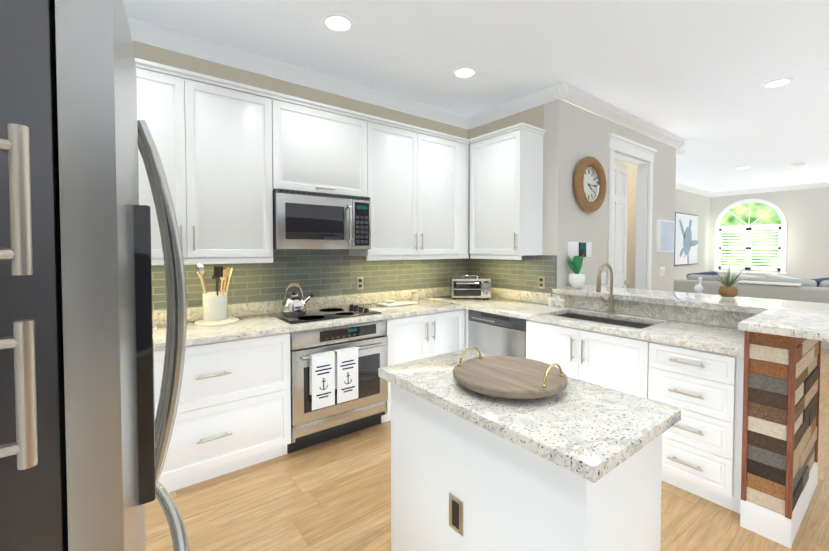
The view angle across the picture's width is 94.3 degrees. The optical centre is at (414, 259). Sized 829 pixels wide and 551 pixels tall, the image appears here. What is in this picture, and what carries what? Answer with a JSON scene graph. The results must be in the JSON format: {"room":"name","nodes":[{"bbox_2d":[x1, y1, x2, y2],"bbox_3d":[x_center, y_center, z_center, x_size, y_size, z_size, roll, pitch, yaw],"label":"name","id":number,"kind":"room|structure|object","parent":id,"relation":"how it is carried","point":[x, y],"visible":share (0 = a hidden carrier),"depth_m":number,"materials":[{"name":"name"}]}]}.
{"room":"kitchen","nodes":[
{"label":"kitchen","id":0,"kind":"room"},
{"bbox_2d":[123,0,828,192],"bbox_3d":[5.141,-1.604,3.000,13.540,0.080,8.440,-1,2,-37],"label":"ceiling","id":1,"kind":"structure","parent":0,"point":[696,74],"depth_m":2.95,"materials":[{"name":"paint"}]},
{"bbox_2d":[322,13,353,31],"bbox_3d":[-0.498,-1.544,2.505,0.211,0.011,0.214,-1,2,-37],"label":"recessed light","id":2,"kind":"object","parent":1,"relation":"in","point":[337,22],"depth_m":2.51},
{"bbox_2d":[452,66,476,77],"bbox_3d":[0.417,-1.563,3.208,0.216,0.011,0.213,-1,2,-37],"label":"recessed light","id":3,"kind":"object","parent":1,"relation":"in","point":[463,71],"depth_m":3.22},
{"bbox_2d":[761,77,793,87],"bbox_3d":[3.218,-1.569,3.411,0.224,0.011,0.208,-1,2,-37],"label":"recessed light","id":4,"kind":"object","parent":1,"relation":"in","point":[781,81],"depth_m":3.42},
{"bbox_2d":[791,162,805,165],"bbox_3d":[6.740,-1.660,6.748,0.300,0.009,0.160,-1,2,-37],"label":"ceiling vent","id":5,"kind":"object","parent":1,"relation":"in","point":[798,164],"visible":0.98,"depth_m":6.68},
{"bbox_2d":[145,348,828,550],"bbox_3d":[5.141,1.385,3.081,13.540,0.060,8.440,-1,2,-37],"label":"floor","id":6,"kind":"structure","parent":0,"point":[333,494],"depth_m":2.12,"materials":[{"name":"brown wood"}]},
{"bbox_2d":[0,0,189,550],"bbox_3d":[-0.837,0.533,0.619,0.817,1.775,0.936,-1,2,-37],"label":"fridge","id":7,"kind":"object","parent":6,"relation":"on","point":[81,296],"visible":1,"depth_m":0.41,"materials":[{"name":"metal"}]},
{"bbox_2d":[0,143,11,457],"bbox_3d":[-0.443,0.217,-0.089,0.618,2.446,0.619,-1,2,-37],"label":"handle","id":8,"kind":"object","parent":7,"relation":"attached to","point":[6,449],"depth_m":0.32,"materials":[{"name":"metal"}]},
{"bbox_2d":[154,332,290,492],"bbox_3d":[-1.403,0.930,2.572,0.950,0.874,0.618,-1,2,-37],"label":"base cabinet","id":9,"kind":"object","parent":6,"relation":"on","point":[233,410],"depth_m":2.38,"materials":[{"name":"white wood"}]},
{"bbox_2d":[152,286,491,349],"bbox_3d":[-0.746,0.410,3.044,3.936,0.138,0.648,-1,2,-37],"label":"countertop","id":10,"kind":"structure","parent":9,"relation":"on","point":[256,319],"depth_m":2.97,"materials":[{"name":"stone"}]},
{"bbox_2d":[194,264,238,325],"bbox_3d":[-1.414,0.240,2.739,0.280,0.416,0.345,-1,2,-37],"label":"utensil crock","id":11,"kind":"object","parent":10,"relation":"on","point":[215,308],"visible":0.98,"depth_m":2.70,"materials":[{"name":"white ceramic"}]},
{"bbox_2d":[269,304,380,323],"bbox_3d":[-0.712,0.424,3.077,0.744,0.030,0.510,-1,2,-37],"label":"cooktop","id":12,"kind":"object","parent":10,"relation":"in","point":[322,314],"visible":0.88,"depth_m":3.02,"materials":[{"name":"black glass"}]},
{"bbox_2d":[281,283,313,315],"bbox_3d":[-0.926,0.309,3.036,0.244,0.246,0.189,-1,2,-37],"label":"kettle","id":13,"kind":"object","parent":12,"relation":"on","point":[294,304],"visible":1,"depth_m":2.96,"materials":[{"name":"silver metal"}]},
{"bbox_2d":[376,300,417,306],"bbox_3d":[-0.162,0.405,3.625,0.340,0.036,0.200,-1,2,-37],"label":"marble board","id":14,"kind":"object","parent":10,"relation":"on","point":[389,303],"visible":1,"depth_m":3.56,"materials":[{"name":"white stone"}]},
{"bbox_2d":[411,291,418,300],"bbox_3d":[0.005,0.372,3.866,0.076,0.090,0.076,-1,2,-37],"label":"candle jar","id":15,"kind":"object","parent":10,"relation":"on","point":[414,295],"visible":1,"depth_m":3.84,"materials":[{"name":"beige wax"}]},
{"bbox_2d":[450,275,490,298],"bbox_3d":[0.585,0.293,4.040,0.400,0.239,0.307,0,2,1],"label":"toaster oven","id":16,"kind":"object","parent":10,"relation":"on","point":[470,287],"visible":1,"depth_m":3.92,"materials":[{"name":"silver metal"}]},
{"bbox_2d":[287,320,387,453],"bbox_3d":[-0.689,0.918,3.061,0.768,0.874,0.708,-1,2,-37],"label":"range","id":17,"kind":"object","parent":6,"relation":"on","point":[339,386],"visible":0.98,"depth_m":2.78,"materials":[{"name":"metal"}]},
{"bbox_2d":[381,309,464,422],"bbox_3d":[-0.063,0.903,3.600,0.869,0.874,0.618,-1,2,-37],"label":"base cabinet","id":18,"kind":"object","parent":6,"relation":"on","point":[410,338],"depth_m":3.31,"materials":[{"name":"white wood"}]},
{"bbox_2d":[468,310,526,357],"bbox_3d":[0.944,0.904,3.523,0.646,0.874,0.632,-1,2,-37],"label":"dishwasher","id":19,"kind":"object","parent":6,"relation":"on","point":[495,334],"visible":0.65,"depth_m":3.30,"materials":[{"name":"metal"}]},
{"bbox_2d":[378,349,680,550],"bbox_3d":[0.357,0.940,1.484,0.560,0.915,0.970,-1,2,-37],"label":"kitchen island","id":20,"kind":"object","parent":6,"relation":"on","point":[575,465],"visible":0.94,"depth_m":1.23,"materials":[{"name":"wood"}]},
{"bbox_2d":[453,346,567,398],"bbox_3d":[0.361,0.424,1.480,0.424,0.115,0.424,-1,2,-37],"label":"wood tray","id":21,"kind":"object","parent":20,"relation":"on","point":[510,377],"visible":1,"depth_m":1.41,"materials":[{"name":"brown wood"}]},
{"bbox_2d":[526,333,648,399],"bbox_3d":[1.424,1.028,2.927,0.666,0.660,0.895,-1,2,-37],"label":"base cabinet","id":22,"kind":"object","parent":6,"relation":"on","point":[615,365],"depth_m":2.61,"materials":[{"name":"white wood"}]},
{"bbox_2d":[645,340,743,513],"bbox_3d":[1.836,0.935,2.387,0.666,0.874,0.459,-1,2,-37],"label":"base cabinet","id":23,"kind":"object","parent":6,"relation":"on","point":[702,390],"depth_m":2.15,"materials":[{"name":"white wood"}]},
{"bbox_2d":[464,288,755,356],"bbox_3d":[1.358,0.495,2.986,0.688,0.333,2.010,-1,2,-37],"label":"countertop","id":24,"kind":"structure","parent":23,"relation":"on","point":[723,339],"depth_m":2.84,"materials":[{"name":"stone"}]},
{"bbox_2d":[548,292,564,307],"bbox_3d":[1.266,0.366,3.428,0.061,0.126,0.172,-1,2,-31],"label":"soap","id":25,"kind":"object","parent":24,"relation":"on","point":[557,300],"visible":1,"depth_m":3.42,"materials":[{"name":"white ceramic"}]},
{"bbox_2d":[596,263,614,313],"bbox_3d":[1.482,0.234,3.036,0.254,0.411,0.108,-1,2,-37],"label":"faucet","id":26,"kind":"object","parent":24,"relation":"on","point":[610,304],"visible":0.98,"depth_m":3.06,"materials":[{"name":"brown metal"}]},
{"bbox_2d":[674,271,828,348],"bbox_3d":[5.647,0.748,5.911,0.992,1.058,2.900,-1,2,-37],"label":"sofa","id":27,"kind":"object","parent":6,"relation":"on","point":[775,286],"visible":0.27,"depth_m":5.75,"materials":[{"name":"grey fabric"}]},
{"bbox_2d":[740,331,820,548],"bbox_3d":[2.073,0.865,2.155,0.830,1.029,0.190,-1,2,-37],"label":"wood column","id":28,"kind":"structure","parent":6,"relation":"on","point":[780,428],"depth_m":1.93,"materials":[{"name":"brown wood"}]},
{"bbox_2d":[468,103,556,303],"bbox_3d":[1.020,-0.132,4.067,0.128,2.920,1.154,-1,2,-37],"label":"wall","id":29,"kind":"structure","parent":0,"point":[525,272],"depth_m":3.85,"materials":[{"name":"tile"}]},
{"bbox_2d":[469,122,545,259],"bbox_3d":[0.895,-0.616,3.806,0.386,1.230,0.660,-1,2,-37],"label":"upper cabinet","id":30,"kind":"object","parent":29,"relation":"attached to","point":[506,193],"visible":1,"depth_m":3.63,"materials":[{"name":"white wood"}]},
{"bbox_2d":[538,276,544,288],"bbox_3d":[1.221,0.225,3.704,0.006,0.120,0.074,-1,2,-37],"label":"electrical outlet","id":31,"kind":"object","parent":29,"relation":"attached to","point":[541,282],"visible":1,"depth_m":3.70,"materials":[{"name":"beige plastic"}]},
{"bbox_2d":[546,99,675,290],"bbox_3d":[2.422,-0.144,4.490,2.850,2.920,0.120,-1,2,-37],"label":"wall","id":32,"kind":"structure","parent":0,"point":[575,135],"depth_m":3.87,"materials":[{"name":"paint"}]},
{"bbox_2d":[567,242,591,257],"bbox_3d":[1.640,-0.093,3.801,0.430,0.155,0.021,-1,2,-37],"label":"thermostat panel","id":33,"kind":"object","parent":32,"relation":"attached to","point":[579,249],"visible":0.83,"depth_m":3.78,"materials":[{"name":"white plastic"}]},
{"bbox_2d":[573,156,606,211],"bbox_3d":[1.745,-0.741,3.819,0.550,0.550,0.092,-1,2,-37],"label":"clock","id":34,"kind":"object","parent":32,"relation":"attached to","point":[590,184],"visible":1,"depth_m":3.81,"materials":[{"name":"brown wood"}]},
{"bbox_2d":[601,272,605,283],"bbox_3d":[1.991,0.202,4.086,0.165,0.120,0.009,-1,2,-37],"label":"switch plate","id":35,"kind":"object","parent":32,"relation":"attached to","point":[603,277],"visible":0.69,"depth_m":4.10,"materials":[{"name":"white plastic"}]},
{"bbox_2d":[607,133,656,289],"bbox_3d":[2.496,-0.017,4.519,1.170,2.665,0.172,-1,2,-37],"label":"door frame","id":36,"kind":"structure","parent":32,"relation":"attached to","point":[623,145],"depth_m":4.74,"materials":[{"name":"white wood"}]},
{"bbox_2d":[613,160,628,287],"bbox_3d":[2.425,0.066,4.607,0.083,2.470,0.864,1,2,43],"label":"door","id":37,"kind":"structure","parent":36,"relation":"attached to","point":[620,224],"depth_m":4.72,"materials":[{"name":"white wood"}]},
{"bbox_2d":[659,267,664,275],"bbox_3d":[3.261,0.161,5.059,0.165,0.120,0.009,-1,2,-37],"label":"switch plate","id":38,"kind":"object","parent":32,"relation":"attached to","point":[662,271],"visible":1,"depth_m":5.05,"materials":[{"name":"white plastic"}]},
{"bbox_2d":[656,219,674,251],"bbox_3d":[3.308,-0.299,5.063,0.500,0.420,0.042,-1,2,-37],"label":"canvas art","id":39,"kind":"object","parent":32,"relation":"attached to","point":[665,235],"visible":1,"depth_m":5.00},
{"bbox_2d":[675,149,684,155],"bbox_3d":[3.591,-1.444,5.207,0.060,0.080,0.108,-1,2,-37],"label":"sensor","id":40,"kind":"object","parent":32,"relation":"attached to","point":[680,152],"visible":1,"depth_m":5.18,"materials":[{"name":"white plastic"}]},
{"bbox_2d":[615,159,636,287],"bbox_3d":[3.056,-0.182,5.905,0.120,2.920,1.355,-1,2,-37],"label":"wall","id":41,"kind":"structure","parent":0,"point":[631,215],"depth_m":5.63,"materials":[{"name":"paint"}]},
{"bbox_2d":[674,189,709,279],"bbox_3d":[5.354,-0.251,8.445,6.620,2.920,0.120,-1,2,-37],"label":"wall","id":42,"kind":"structure","parent":0,"point":[686,202],"depth_m":9.81,"materials":[{"name":"paint"}]},
{"bbox_2d":[674,212,697,265],"bbox_3d":[6.509,-0.459,9.218,1.500,1.246,0.051,-1,2,-37],"label":"canvas art","id":43,"kind":"object","parent":42,"relation":"attached to","point":[686,241],"visible":0.98,"depth_m":9.15,"materials":[{"name":"fabric"}]},
{"bbox_2d":[709,187,828,278],"bbox_3d":[10.501,-0.214,7.076,0.120,2.920,8.320,-1,2,-37],"label":"wall","id":44,"kind":"structure","parent":0,"point":[806,212],"depth_m":8.95,"materials":[{"name":"paint"}]},
{"bbox_2d":[712,199,786,273],"bbox_3d":[8.397,-0.584,9.663,0.066,1.860,1.440,-1,2,-37],"label":"arched window","id":45,"kind":"structure","parent":44,"relation":"in","point":[750,234],"depth_m":9.63,"materials":[{"name":"white wood"}]},
{"bbox_3d":[0.056,-0.134,4.131,6.800,2.920,0.120,-1,2,-37],"label":"wall","id":46,"kind":"structure","parent":0,"visible":0},
{"bbox_2d":[152,249,467,309],"bbox_3d":[-0.940,0.171,3.293,3.950,0.524,0.008,-1,2,-37],"label":"wall","id":47,"kind":"structure","parent":46,"relation":"attached to","point":[323,272],"depth_m":3.33,"materials":[{"name":"tile"}]},
{"bbox_2d":[135,58,274,261],"bbox_3d":[-1.559,-0.590,2.581,1.086,1.165,0.348,-1,2,-37],"label":"upper cabinet","id":48,"kind":"object","parent":47,"relation":"attached to","point":[233,155],"depth_m":2.53,"materials":[{"name":"white wood"}]},
{"bbox_2d":[357,277,363,289],"bbox_3d":[-0.511,0.227,3.615,0.074,0.120,0.006,-1,2,-37],"label":"electrical outlet","id":49,"kind":"object","parent":47,"relation":"attached to","point":[360,283],"visible":1,"depth_m":3.61,"materials":[{"name":"beige plastic"}]},
{"bbox_2d":[349,118,462,257],"bbox_3d":[-0.077,-0.621,3.718,1.073,1.165,0.348,-1,2,-37],"label":"upper cabinet","id":50,"kind":"object","parent":47,"relation":"attached to","point":[416,199],"depth_m":3.56,"materials":[{"name":"white wood"}]},
{"bbox_2d":[275,94,370,197],"bbox_3d":[-0.815,-0.853,3.145,0.788,0.670,0.348,-1,2,-37],"label":"upper cabinet","id":51,"kind":"object","parent":46,"relation":"attached to","point":[319,148],"depth_m":2.99,"materials":[{"name":"white wood"}]},
{"bbox_2d":[273,189,370,248],"bbox_3d":[-0.782,-0.296,3.116,0.776,0.434,0.458,-1,2,-37],"label":"microwave","id":52,"kind":"object","parent":51,"relation":"attached to","point":[308,220],"visible":1,"depth_m":2.93,"materials":[{"name":"metal"}]},
{"bbox_2d":[132,40,543,151],"bbox_3d":[-0.638,-1.325,2.859,3.950,0.270,1.000,-1,2,-37],"label":"wall band","id":53,"kind":"object","parent":46,"relation":"attached to","point":[534,116],"visible":0.39,"depth_m":3.32,"materials":[{"name":"paint"}]},
{"bbox_3d":[7.673,-0.015,-0.258,13.540,2.920,0.120,-1,2,-37],"label":"wall","id":54,"kind":"structure","parent":0,"visible":0},
{"bbox_2d":[127,16,471,129],"bbox_3d":[-0.867,-1.517,3.251,3.830,0.105,0.093,-1,2,-37],"label":"crown molding","id":55,"kind":"structure","parent":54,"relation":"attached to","point":[144,32],"depth_m":3.06,"materials":[{"name":"white wood"}]},
{"bbox_2d":[467,86,553,127],"bbox_3d":[0.965,-1.536,3.933,0.092,0.105,1.020,-1,2,-37],"label":"crown molding","id":56,"kind":"structure","parent":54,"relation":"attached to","point":[543,96],"depth_m":3.90,"materials":[{"name":"white wood"}]},
{"bbox_2d":[551,81,686,148],"bbox_3d":[2.487,-1.548,4.367,3.036,0.105,0.092,-1,2,-37],"label":"crown molding","id":57,"kind":"structure","parent":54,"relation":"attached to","point":[563,91],"depth_m":4.04,"materials":[{"name":"white wood"}]},
{"bbox_2d":[676,182,714,195],"bbox_3d":[5.331,-1.653,8.256,6.400,0.105,0.093,-1,2,-37],"label":"crown molding","id":58,"kind":"structure","parent":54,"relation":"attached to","point":[683,187],"depth_m":9.38,"materials":[{"name":"white wood"}]},
{"bbox_2d":[707,182,828,196],"bbox_3d":[10.344,-1.621,7.069,0.093,0.105,8.080,-1,2,-37],"label":"crown molding","id":59,"kind":"structure","parent":54,"relation":"attached to","point":[823,184],"depth_m":9.25,"materials":[{"name":"white wood"}]},
{"bbox_3d":[1.833,0.841,3.040,0.120,1.029,1.505,-1,2,-37],"label":"wall","id":60,"kind":"structure","parent":0,"visible":0},
{"bbox_2d":[552,285,828,341],"bbox_3d":[1.826,0.313,2.748,1.330,0.040,1.933,-1,2,-37],"label":"bar","id":61,"kind":"object","parent":60,"relation":"on","point":[801,319],"visible":0.96,"depth_m":2.49,"materials":[{"name":"grey stone"}]},
{"bbox_2d":[567,253,585,287],"bbox_3d":[1.516,0.107,3.613,0.194,0.323,0.150,-1,2,-37],"label":"potted succulent","id":62,"kind":"object","parent":61,"relation":"on","point":[577,279],"visible":1,"depth_m":3.58,"materials":[{"name":"green plant"}]},
{"bbox_2d":[694,277,702,293],"bbox_3d":[2.309,0.214,3.121,0.100,0.136,0.060,-1,2,-37],"label":"pelican figurine","id":63,"kind":"object","parent":61,"relation":"on","point":[698,288],"visible":1,"depth_m":3.10,"materials":[{"name":"white ceramic"}]},
{"bbox_2d":[708,263,742,296],"bbox_3d":[2.379,0.156,2.936,0.186,0.262,0.230,-1,2,-37],"label":"potted plant","id":64,"kind":"object","parent":61,"relation":"on","point":[728,289],"visible":1,"depth_m":2.91,"materials":[{"name":"plant"}]}
]}

